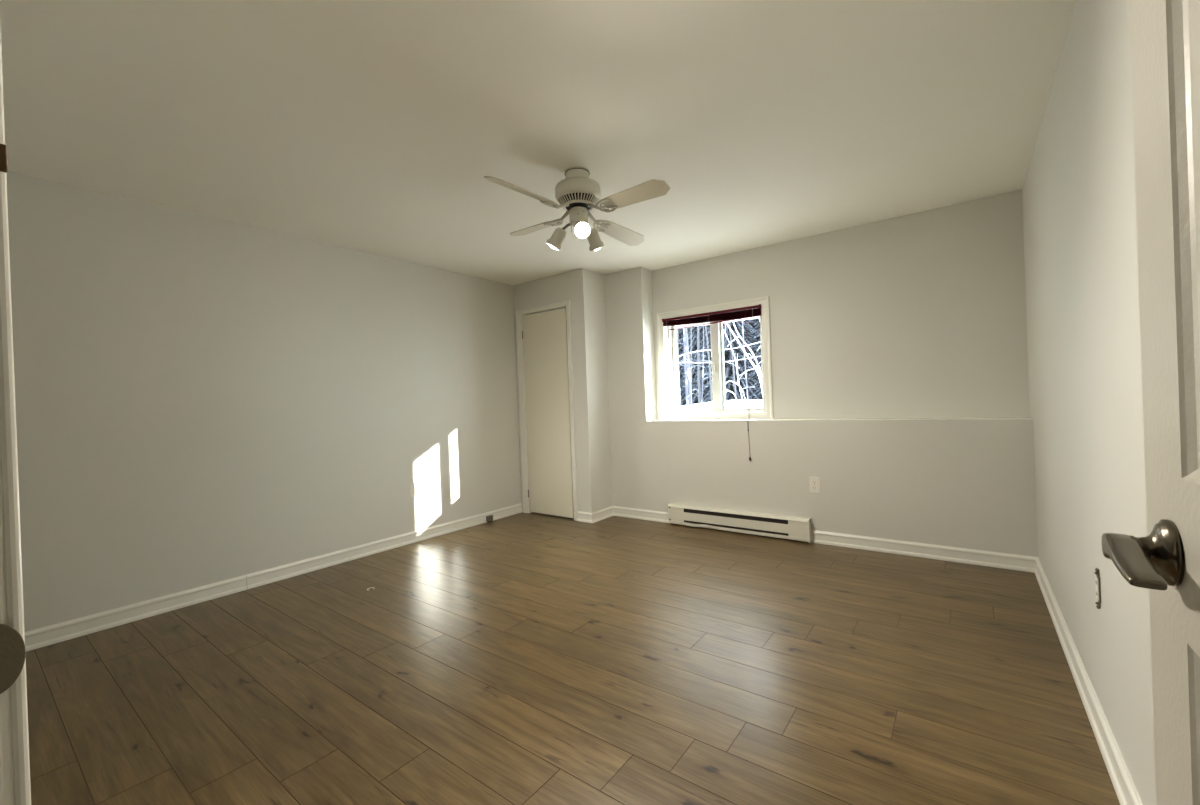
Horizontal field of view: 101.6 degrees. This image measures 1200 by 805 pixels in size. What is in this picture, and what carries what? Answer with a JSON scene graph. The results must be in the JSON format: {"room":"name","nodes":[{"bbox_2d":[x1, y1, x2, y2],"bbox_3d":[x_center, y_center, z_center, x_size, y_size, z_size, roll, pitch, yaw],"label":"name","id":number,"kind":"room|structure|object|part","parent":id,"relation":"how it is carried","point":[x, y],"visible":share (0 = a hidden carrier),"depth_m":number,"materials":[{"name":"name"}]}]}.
{"room":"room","nodes":[
{"label":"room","id":0,"kind":"room"},
{"bbox_2d":[6,171,520,631],"bbox_3d":[-1.772,0.022,4.025,0.120,2.430,4.520,-2,0,37],"label":"wall","id":1,"kind":"structure","parent":0,"point":[201,400],"depth_m":3.10,"materials":[{"name":"paint"}]},
{"bbox_2d":[25,503,522,651],"bbox_3d":[-1.887,1.147,3.703,0.020,0.092,3.572,-2,0,37],"label":"baseboard","id":2,"kind":"structure","parent":1,"relation":"attached to","point":[56,633],"depth_m":3.09,"materials":[{"name":"white paint"}]},
{"bbox_2d":[410,482,417,497],"bbox_3d":[-1.575,0.740,4.147,0.008,0.122,0.076,-2,0,37],"label":"wall outlet","id":3,"kind":"object","parent":1,"relation":"attached to","point":[413,486],"visible":1,"depth_m":4.15,"materials":[{"name":"white plastic"}]},
{"bbox_2d":[0,0,1074,284],"bbox_3d":[-0.275,-1.304,2.022,4.991,0.120,5.870,-2,0,37],"label":"ceiling","id":4,"kind":"structure","parent":0,"point":[377,127],"depth_m":2.09,"materials":[{"name":"paint"}]},
{"bbox_2d":[484,167,670,250],"bbox_3d":[-0.126,-1.045,2.667,0.872,0.411,0.859,-2,0,-4],"label":"ceiling fan","id":5,"kind":"object","parent":4,"relation":"hanging from","point":[578,194],"visible":1,"depth_m":2.58,"materials":[{"name":"white metal"}]},
{"bbox_3d":[-0.382,-1.027,2.367,0.109,0.049,0.383,-2,0,43],"label":"blade","id":6,"kind":"part","parent":5,"relation":"part of","materials":[{"name":"laminate"}]},
{"bbox_3d":[-0.405,-1.036,2.923,0.367,0.038,0.113,-2,0,43],"label":"blade","id":7,"kind":"part","parent":5,"relation":"part of","materials":[{"name":"laminate"}]},
{"bbox_3d":[-0.243,-0.897,2.694,0.112,0.123,0.092,-2,0,37],"label":"lamp shade","id":8,"kind":"part","parent":5,"relation":"part of","materials":[{"name":"white ceramic"}]},
{"bbox_2d":[558,192,597,211],"bbox_3d":[-0.118,-1.080,2.661,0.217,0.046,0.217,-2,0,37],"label":"vent","id":9,"kind":"object","parent":5,"relation":"attached to","point":[571,200],"depth_m":2.60,"materials":[{"name":"white metal"}]},
{"bbox_3d":[-0.102,-0.908,2.572,0.063,0.072,0.085,-2,0,-31],"label":"bulb","id":10,"kind":"part","parent":5,"relation":"part of","materials":[{"name":"white glass"}]},
{"bbox_3d":[-0.098,-0.913,2.584,0.087,0.111,0.124,-2,0,-10],"label":"lamp shade","id":11,"kind":"part","parent":5,"relation":"part of","materials":[{"name":"white ceramic"}]},
{"bbox_3d":[-0.026,-0.909,2.744,0.088,0.124,0.107,-2,0,37],"label":"lamp shade","id":12,"kind":"part","parent":5,"relation":"part of","materials":[{"name":"white ceramic"}]},
{"bbox_3d":[0.141,-1.017,2.960,0.116,0.053,0.382,-2,0,37],"label":"blade","id":13,"kind":"part","parent":5,"relation":"part of","materials":[{"name":"laminate"}]},
{"bbox_3d":[0.176,-1.020,2.406,0.367,0.050,0.109,-2,0,40],"label":"blade","id":14,"kind":"part","parent":5,"relation":"part of","materials":[{"name":"laminate"}]},
{"bbox_2d":[513,268,612,512],"bbox_3d":[-0.389,-0.031,4.993,0.935,2.430,0.343,-2,0,37],"label":"wall","id":15,"kind":"structure","parent":0,"point":[584,288],"depth_m":4.67,"materials":[{"name":"paint"}]},
{"bbox_2d":[516,300,577,520],"bbox_3d":[-0.517,0.087,4.924,0.735,2.103,0.106,-2,0,37],"label":"trim","id":16,"kind":"structure","parent":15,"relation":"attached to","point":[519,317],"depth_m":5.06,"materials":[{"name":"white paint"}]},
{"bbox_2d":[522,308,573,518],"bbox_3d":[-0.511,0.111,4.904,0.612,2.052,0.071,-2,0,37],"label":"door","id":17,"kind":"structure","parent":15,"relation":"in","point":[544,334],"depth_m":4.88,"materials":[{"name":"beige paint"}]},
{"bbox_2d":[577,506,613,522],"bbox_3d":[-0.037,1.076,4.750,0.183,0.092,0.363,-2,0,37],"label":"baseboard","id":18,"kind":"structure","parent":15,"relation":"attached to","point":[587,517],"depth_m":4.64,"materials":[{"name":"white paint"}]},
{"bbox_2d":[26,512,1119,804],"bbox_3d":[-0.252,1.163,1.838,4.871,0.051,5.285,-2,0,37],"label":"floor","id":19,"kind":"structure","parent":0,"point":[522,658],"depth_m":1.97,"materials":[{"name":"brown wood"}]},
{"bbox_2d":[486,515,492,522],"bbox_3d":[-1.070,1.129,4.752,0.027,0.061,0.068,-2,0,37],"label":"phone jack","id":20,"kind":"object","parent":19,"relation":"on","point":[489,518],"visible":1,"depth_m":4.73,"materials":[{"name":"plastic"}]},
{"bbox_2d":[604,190,1037,556],"bbox_3d":[1.121,-0.085,4.378,4.090,2.430,0.485,-2,0,37],"label":"wall","id":21,"kind":"structure","parent":0,"point":[922,314],"depth_m":3.60,"materials":[{"name":"paint"}]},
{"bbox_2d":[657,296,773,419],"bbox_3d":[1.020,-0.359,4.433,1.074,1.028,0.097,-2,0,37],"label":"trim","id":22,"kind":"structure","parent":21,"relation":"attached to","point":[662,335],"depth_m":4.39,"materials":[{"name":"white paint"}]},
{"bbox_2d":[668,308,764,413],"bbox_3d":[1.079,-0.357,4.511,0.948,0.914,0.100,-2,0,37],"label":"window","id":23,"kind":"structure","parent":21,"relation":"in","point":[716,329],"depth_m":4.49,"materials":[{"name":"white plastic"}]},
{"bbox_3d":[0.925,-0.348,4.637,0.520,0.870,0.024,-2,0,37],"label":"sash","id":24,"kind":"part","parent":23,"relation":"part of","materials":[{"name":"grey plastic"}]},
{"bbox_2d":[662,304,761,459],"bbox_3d":[0.945,-0.165,4.324,0.946,1.290,0.231,-2,0,37],"label":"blind","id":25,"kind":"object","parent":23,"relation":"attached to","point":[750,311],"visible":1,"depth_m":4.34,"materials":[{"name":"red"}]},
{"bbox_3d":[1.007,-0.711,4.383,0.880,0.031,0.022,-2,0,37],"label":"rail","id":26,"kind":"part","parent":25,"relation":"part of","materials":[{"name":"red wood"}]},
{"bbox_3d":[1.230,-0.175,4.096,0.017,1.242,0.197,-2,0,19],"label":"pull cord","id":27,"kind":"part","parent":25,"relation":"part of","materials":[{"name":"fabric"}]},
{"bbox_3d":[1.235,-0.358,4.372,0.490,0.870,0.024,-2,0,37],"label":"sash","id":28,"kind":"part","parent":23,"relation":"part of","materials":[{"name":"grey plastic"}]},
{"bbox_2d":[668,503,811,542],"bbox_3d":[1.114,0.986,4.068,1.202,0.172,0.070,-2,0,37],"label":"baseboard heater","id":29,"kind":"object","parent":21,"relation":"attached to","point":[763,524],"visible":1,"depth_m":4.00,"materials":[{"name":"white metal"}]},
{"bbox_2d":[809,477,819,492],"bbox_3d":[1.627,0.625,3.712,0.076,0.122,0.008,-2,0,37],"label":"wall outlet","id":30,"kind":"object","parent":21,"relation":"attached to","point":[814,482],"visible":1,"depth_m":3.71,"materials":[{"name":"white plastic"}]},
{"bbox_2d":[613,506,1036,572],"bbox_3d":[1.384,1.026,3.899,3.155,0.092,0.020,-2,0,37],"label":"baseboard","id":31,"kind":"structure","parent":21,"relation":"attached to","point":[938,552],"depth_m":3.35,"materials":[{"name":"white paint"}]},
{"bbox_2d":[647,417,1032,421],"bbox_3d":[1.587,0.135,3.856,2.729,0.006,0.202,-2,0,37],"label":"trim","id":32,"kind":"structure","parent":21,"relation":"attached to","point":[954,418],"depth_m":3.55,"materials":[{"name":"white paint"}]},
{"bbox_2d":[1022,0,1155,804],"bbox_3d":[1.596,-0.095,1.502,0.120,2.430,4.520,-2,0,37],"label":"wall","id":33,"kind":"structure","parent":0,"point":[1079,195],"depth_m":1.52,"materials":[{"name":"paint"}]},
{"bbox_2d":[1035,557,1142,804],"bbox_3d":[1.472,1.029,1.400,0.020,0.092,3.915,-2,0,37],"label":"baseboard","id":34,"kind":"structure","parent":33,"relation":"attached to","point":[1123,784],"depth_m":1.63,"materials":[{"name":"white paint"}]},
{"bbox_2d":[1094,568,1100,608],"bbox_3d":[1.573,0.587,1.545,0.015,0.129,0.034,-2,0,37],"label":"receptacle","id":35,"kind":"object","parent":33,"relation":"attached to","point":[1097,577],"visible":0.99,"depth_m":1.54,"materials":[{"name":"silver metal"}]},
{"bbox_3d":[-1.406,0.016,1.003,4.090,2.430,0.120,-2,0,37],"label":"wall","id":36,"kind":"structure","parent":0,"visible":0},
{"bbox_2d":[0,144,7,172],"bbox_3d":[-0.490,-0.197,0.381,0.009,0.022,0.036,-2,0,37],"label":"latch keeper","id":37,"kind":"object","parent":36,"relation":"attached to","point":[3,148],"visible":1,"depth_m":0.40,"materials":[{"name":"brown metal"}]},
{"bbox_2d":[0,623,25,693],"bbox_3d":[-0.482,0.203,0.378,0.004,0.057,0.049,-2,0,37],"label":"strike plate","id":38,"kind":"object","parent":36,"relation":"attached to","point":[12,645],"visible":1,"depth_m":0.39,"materials":[{"name":"brown metal"}]},
{"bbox_2d":[0,26,30,804],"bbox_3d":[-0.187,0.085,0.102,0.940,2.108,0.134,-2,0,37],"label":"trim","id":39,"kind":"structure","parent":36,"relation":"attached to","point":[15,784],"depth_m":0.40,"materials":[{"name":"white paint"}]},
{"bbox_2d":[1101,0,1199,804],"bbox_3d":[0.360,0.092,0.231,0.084,2.028,0.775,-2,0,37],"label":"door","id":40,"kind":"structure","parent":36,"relation":"in","point":[1164,34],"depth_m":0.46,"materials":[{"name":"white paint"}]},
{"bbox_3d":[0.494,0.146,0.456,0.026,0.026,0.117,-2,0,37],"label":"lever","id":41,"kind":"part","parent":40,"relation":"part of","materials":[{"name":"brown metal"}]},
{"label":"outside","id":42,"kind":"structure","parent":0,"visible":0},
{"bbox_2d":[678,400,762,409],"bbox_3d":[11.143,3.254,20.139,53.513,7.333,37.233,-2,0,37],"label":"snow ground","id":43,"kind":"structure","parent":42,"point":[730,404],"depth_m":5.52,"materials":[{"name":"white snow"}]},
{"bbox_2d":[677,329,693,406],"bbox_3d":[1.765,-1.817,10.031,0.912,5.201,1.556,-2,0,-17],"label":"bare tree","id":44,"kind":"object","parent":43,"relation":"on","point":[677,329],"visible":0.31,"depth_m":10.06,"materials":[{"name":"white plant"}]},
{"bbox_2d":[679,327,695,392],"bbox_3d":[1.580,-1.769,10.835,1.590,5.201,0.860,-2,0,37],"label":"bare tree","id":45,"kind":"object","parent":43,"relation":"on","point":[691,327],"visible":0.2,"depth_m":10.77,"materials":[{"name":"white plant"}]},
{"bbox_2d":[683,328,696,404],"bbox_3d":[1.714,-1.701,10.204,0.588,5.001,1.751,-2,0,-14],"label":"bare tree","id":46,"kind":"object","parent":43,"relation":"on","point":[685,368],"visible":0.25,"depth_m":10.19,"materials":[{"name":"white plant"}]},
{"bbox_2d":[678,328,704,404],"bbox_3d":[1.625,-2.048,9.434,0.587,5.502,1.708,-2,0,-32],"label":"bare tree","id":47,"kind":"object","parent":43,"relation":"on","point":[686,334],"visible":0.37,"depth_m":9.43,"materials":[{"name":"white plant"}]},
{"bbox_2d":[676,330,707,405],"bbox_3d":[1.730,-1.897,11.207,1.724,5.604,0.435,-2,0,42],"label":"bare tree","id":48,"kind":"object","parent":43,"relation":"on","point":[676,330],"visible":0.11,"depth_m":11.38,"materials":[{"name":"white plant"}]},
{"bbox_2d":[678,329,706,405],"bbox_3d":[2.242,-2.126,14.529,2.644,7.375,2.607,-2,0,-26],"label":"conifer","id":49,"kind":"object","parent":43,"relation":"on","point":[681,333],"visible":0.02,"depth_m":13.95,"materials":[{"name":"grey plant"}]},
{"bbox_2d":[680,325,711,401],"bbox_3d":[2.200,-1.773,11.542,1.373,5.201,1.077,-2,0,20],"label":"bare tree","id":50,"kind":"object","parent":43,"relation":"on","point":[705,325],"visible":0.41,"depth_m":11.35,"materials":[{"name":"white plant"}]},
{"bbox_2d":[681,326,732,402],"bbox_3d":[2.457,-2.080,12.108,1.549,6.002,0.636,-2,0,21],"label":"bare tree","id":51,"kind":"object","parent":43,"relation":"on","point":[698,327],"visible":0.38,"depth_m":12.33,"materials":[{"name":"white plant"}]},
{"bbox_2d":[678,325,737,405],"bbox_3d":[2.969,-3.033,14.119,3.131,9.041,3.156,-2,0,14],"label":"conifer","id":52,"kind":"object","parent":43,"relation":"on","point":[694,330],"visible":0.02,"depth_m":13.60,"materials":[{"name":"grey plant"}]},
{"bbox_2d":[695,325,732,402],"bbox_3d":[1.795,-1.905,9.416,1.672,5.201,0.682,-2,0,41],"label":"bare tree","id":53,"kind":"object","parent":43,"relation":"on","point":[703,325],"visible":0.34,"depth_m":9.58,"materials":[{"name":"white plant"}]},
{"bbox_2d":[683,319,762,403],"bbox_3d":[3.509,-2.728,13.400,2.947,8.050,2.900,-2,0,37],"label":"conifer","id":54,"kind":"object","parent":43,"relation":"on","point":[748,327],"visible":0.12,"depth_m":12.91,"materials":[{"name":"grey plant"}]},
{"bbox_2d":[725,333,746,399],"bbox_3d":[1.975,-0.459,6.876,0.322,1.089,0.240,-2,0,-29],"label":"branch","id":55,"kind":"object","parent":43,"relation":"on","point":[725,333],"visible":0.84,"depth_m":6.80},
{"bbox_2d":[729,322,751,399],"bbox_3d":[2.895,-1.889,10.873,1.083,5.201,1.160,-2,0,15],"label":"bare tree","id":56,"kind":"object","parent":43,"relation":"on","point":[734,385],"visible":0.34,"depth_m":10.73,"materials":[{"name":"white plant"}]},
{"bbox_2d":[725,322,762,396],"bbox_3d":[1.979,-0.694,6.785,0.153,1.552,1.066,-2,0,-27],"label":"branch","id":57,"kind":"object","parent":43,"relation":"on","point":[726,322],"visible":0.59,"depth_m":6.68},
{"bbox_2d":[742,320,756,399],"bbox_3d":[2.957,-1.981,9.796,1.286,5.201,0.642,-2,0,12],"label":"bare tree","id":58,"kind":"object","parent":43,"relation":"on","point":[742,320],"visible":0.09,"depth_m":9.77,"materials":[{"name":"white plant"}]},
{"bbox_2d":[739,318,761,399],"bbox_3d":[4.750,-2.682,12.735,2.607,7.375,2.644,-2,0,31],"label":"conifer","id":59,"kind":"object","parent":43,"relation":"on","point":[757,384],"visible":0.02,"depth_m":12.65,"materials":[{"name":"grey plant"}]},
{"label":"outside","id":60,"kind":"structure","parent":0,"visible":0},
{"bbox_2d":[725,322,761,376],"bbox_3d":[2.160,-0.780,7.160,0.282,1.411,0.745,-2,0,-36],"label":"branch","id":61,"kind":"object","parent":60,"point":[733,322],"visible":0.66,"depth_m":7.09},
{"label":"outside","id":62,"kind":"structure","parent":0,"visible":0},
{"bbox_2d":[678,342,758,356],"bbox_3d":[1.724,-0.438,8.165,2.840,1.187,0.124,-2,0,36],"label":"branch","id":63,"kind":"object","parent":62,"point":[757,342],"visible":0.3,"depth_m":8.14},
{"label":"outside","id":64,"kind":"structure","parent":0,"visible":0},
{"bbox_2d":[677,356,759,367],"bbox_3d":[1.758,-0.289,8.488,2.888,0.978,0.107,-2,0,37],"label":"branch","id":65,"kind":"object","parent":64,"point":[757,356],"visible":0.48,"depth_m":8.47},
{"bbox_3d":[1.786,-0.288,8.525,2.888,0.972,0.014,-2,0,37],"label":"stem","id":66,"kind":"part","parent":65,"relation":"part of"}
]}

